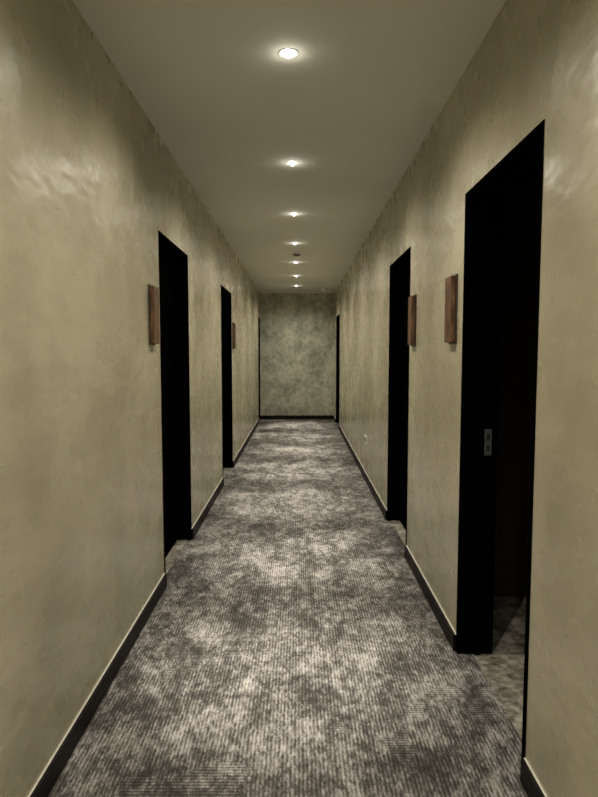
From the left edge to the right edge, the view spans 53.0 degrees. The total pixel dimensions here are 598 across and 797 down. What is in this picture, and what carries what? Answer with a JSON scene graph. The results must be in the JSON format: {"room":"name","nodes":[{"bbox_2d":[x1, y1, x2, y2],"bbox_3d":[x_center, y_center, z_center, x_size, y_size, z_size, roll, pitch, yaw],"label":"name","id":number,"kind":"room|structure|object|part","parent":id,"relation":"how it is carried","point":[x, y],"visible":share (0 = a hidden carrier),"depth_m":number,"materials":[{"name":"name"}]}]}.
{"room":"hotel corridor","nodes":[
{"label":"hotel corridor","id":0,"kind":"room"},
{"bbox_2d":[0,0,259,796],"bbox_3d":[-0.900,-0.289,4.742,0.160,2.690,15.900,0,4,0],"label":"wall","id":1,"kind":"structure","parent":0,"point":[88,183],"depth_m":2.23,"materials":[{"name":"paint"}]},
{"bbox_2d":[28,416,260,796],"bbox_3d":[-0.812,1.011,4.842,0.016,0.082,15.900,0,4,0],"label":"baseboard","id":2,"kind":"structure","parent":1,"relation":"attached to","point":[47,780],"depth_m":2.47,"materials":[{"name":"black wood"}]},
{"bbox_2d":[148,284,159,344],"bbox_3d":[-0.804,-0.461,3.329,0.032,0.330,0.130,0,4,0],"label":"wall plaque","id":3,"kind":"object","parent":1,"relation":"attached to","point":[153,292],"visible":1,"depth_m":3.28,"materials":[{"name":"brown wood"}]},
{"bbox_2d":[158,230,191,572],"bbox_3d":[-0.900,0.046,4.035,0.166,2.130,0.920,0,4,0],"label":"door","id":4,"kind":"structure","parent":1,"relation":"in","point":[173,262],"depth_m":4.39,"materials":[{"name":"black paint"}]},
{"bbox_2d":[166,540,186,572],"bbox_3d":[-0.915,1.106,4.117,0.130,0.004,0.864,0,4,0],"label":"trim","id":5,"kind":"structure","parent":1,"relation":"attached to","point":[172,555],"depth_m":4.24,"materials":[{"name":"stone"}]},
{"bbox_2d":[223,468,229,477],"bbox_3d":[-0.915,0.890,6.934,0.130,0.004,0.914,0,4,0],"label":"trim","id":6,"kind":"structure","parent":1,"relation":"attached to","point":[225,470],"depth_m":7.16,"materials":[{"name":"stone"}]},
{"bbox_2d":[221,285,232,468],"bbox_3d":[-0.900,-0.170,6.852,0.166,2.130,0.970,0,4,0],"label":"door","id":7,"kind":"structure","parent":1,"relation":"in","point":[226,305],"depth_m":7.29,"materials":[{"name":"black paint"}]},
{"bbox_2d":[232,322,235,348],"bbox_3d":[-0.804,-0.777,7.437,0.032,0.330,0.130,0,4,0],"label":"wall plaque","id":8,"kind":"object","parent":1,"relation":"attached to","point":[233,324],"visible":1,"depth_m":7.38,"materials":[{"name":"brown wood"}]},
{"bbox_2d":[258,317,259,417],"bbox_3d":[-0.900,-0.595,12.391,0.166,2.130,0.500,0,4,0],"label":"door","id":9,"kind":"structure","parent":1,"relation":"in","point":[258,317],"depth_m":12.57,"materials":[{"name":"black paint"}]},
{"bbox_2d":[48,419,527,796],"bbox_3d":[0.860,1.102,4.849,3.680,0.100,16.100,0,4,0],"label":"floor","id":10,"kind":"structure","parent":0,"point":[292,646],"depth_m":2.69,"materials":[{"name":"carpet"}]},
{"bbox_2d":[72,0,505,291],"bbox_3d":[-0.035,-1.675,4.635,1.890,0.090,16.100,0,4,0],"label":"ceiling","id":11,"kind":"structure","parent":0,"point":[368,81],"depth_m":3.03,"materials":[{"name":"paint"}]},
{"bbox_2d":[278,48,298,58],"bbox_3d":[-0.045,-1.506,2.552,0.092,0.108,0.092,0,4,0],"label":"recessed light","id":12,"kind":"object","parent":11,"relation":"in","point":[287,54],"visible":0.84,"depth_m":2.55,"materials":[{"name":"metal"}]},
{"bbox_2d":[286,161,298,165],"bbox_3d":[-0.045,-1.619,4.033,0.092,0.108,0.092,0,4,0],"label":"recessed light","id":13,"kind":"object","parent":11,"relation":"in","point":[289,162],"visible":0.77,"depth_m":4.03,"materials":[{"name":"metal"}]},
{"bbox_2d":[292,252,300,255],"bbox_3d":[-0.030,-1.843,7.681,0.120,0.041,0.120,0,4,0],"label":"smoke detector","id":14,"kind":"object","parent":11,"relation":"attached to","point":[293,253],"visible":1,"depth_m":7.64,"materials":[{"name":"white plastic"}]},
{"bbox_2d":[260,293,334,415],"bbox_3d":[-0.035,-0.901,12.718,1.890,2.690,0.100,0,4,0],"label":"wall","id":15,"kind":"structure","parent":0,"point":[297,330],"depth_m":12.66,"materials":[{"name":"paint"}]},
{"bbox_2d":[261,415,333,418],"bbox_3d":[-0.035,0.402,12.760,1.538,0.085,0.016,0,4,0],"label":"baseboard","id":16,"kind":"structure","parent":15,"relation":"attached to","point":[262,416],"depth_m":12.75,"materials":[{"name":"black wood"}]},
{"bbox_2d":[260,292,334,292],"bbox_3d":[-0.035,-2.223,12.557,1.570,0.030,0.020,0,4,0],"label":"trim","id":17,"kind":"structure","parent":15,"relation":"attached to","point":[260,292],"depth_m":12.55,"materials":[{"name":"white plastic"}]},
{"bbox_2d":[334,0,597,796],"bbox_3d":[0.830,-0.289,4.742,0.160,2.690,15.900,0,4,0],"label":"wall","id":18,"kind":"structure","parent":0,"point":[537,61],"depth_m":1.91,"materials":[{"name":"paint"}]},
{"bbox_2d":[336,314,339,422],"bbox_3d":[0.830,-0.534,11.593,0.166,2.130,1.000,0,4,0],"label":"door","id":19,"kind":"structure","parent":18,"relation":"in","point":[338,316],"depth_m":12.04,"materials":[{"name":"black paint"}]},
{"bbox_2d":[391,520,405,544],"bbox_3d":[0.845,1.066,4.645,0.130,0.004,0.864,0,4,0],"label":"trim","id":20,"kind":"structure","parent":18,"relation":"attached to","point":[398,525],"depth_m":4.81,"materials":[{"name":"stone"}]},
{"bbox_2d":[387,246,410,544],"bbox_3d":[0.830,0.006,4.564,0.166,2.130,0.920,0,4,0],"label":"door","id":21,"kind":"structure","parent":18,"relation":"in","point":[399,288],"depth_m":4.96,"materials":[{"name":"black paint"}]},
{"bbox_2d":[408,294,416,345],"bbox_3d":[0.734,-0.505,3.898,0.032,0.330,0.130,0,4,0],"label":"wall plaque","id":22,"kind":"object","parent":18,"relation":"attached to","point":[412,300],"visible":1,"depth_m":3.84,"materials":[{"name":"brown wood"}]},
{"bbox_2d":[334,416,546,796],"bbox_3d":[0.742,1.011,4.842,0.016,0.082,15.900,0,4,0],"label":"baseboard","id":23,"kind":"structure","parent":18,"relation":"attached to","point":[529,781],"depth_m":3.25,"materials":[{"name":"black wood"}]},
{"bbox_2d":[444,274,457,343],"bbox_3d":[0.734,-0.428,2.901,0.032,0.330,0.130,0,4,0],"label":"wall plaque","id":24,"kind":"object","parent":18,"relation":"attached to","point":[451,283],"visible":1,"depth_m":2.85,"materials":[{"name":"brown wood"}]},
{"bbox_2d":[456,119,544,757],"bbox_3d":[1.242,0.176,2.345,0.991,2.130,0.870,0,4,0],"label":"door","id":25,"kind":"structure","parent":18,"relation":"in","point":[484,202],"depth_m":2.72,"materials":[{"name":"black paint"}]},
{"bbox_3d":[0.864,0.200,2.747,0.032,0.120,0.016,0,4,0],"label":"strike plate","id":26,"kind":"part","parent":25,"relation":"part of","materials":[{"name":"metal"}]},
{"bbox_2d":[494,173,538,596],"bbox_3d":[1.805,-0.189,3.436,1.790,2.690,0.080,0,4,0],"label":"wall","id":27,"kind":"structure","parent":0,"point":[521,206],"depth_m":3.40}
]}

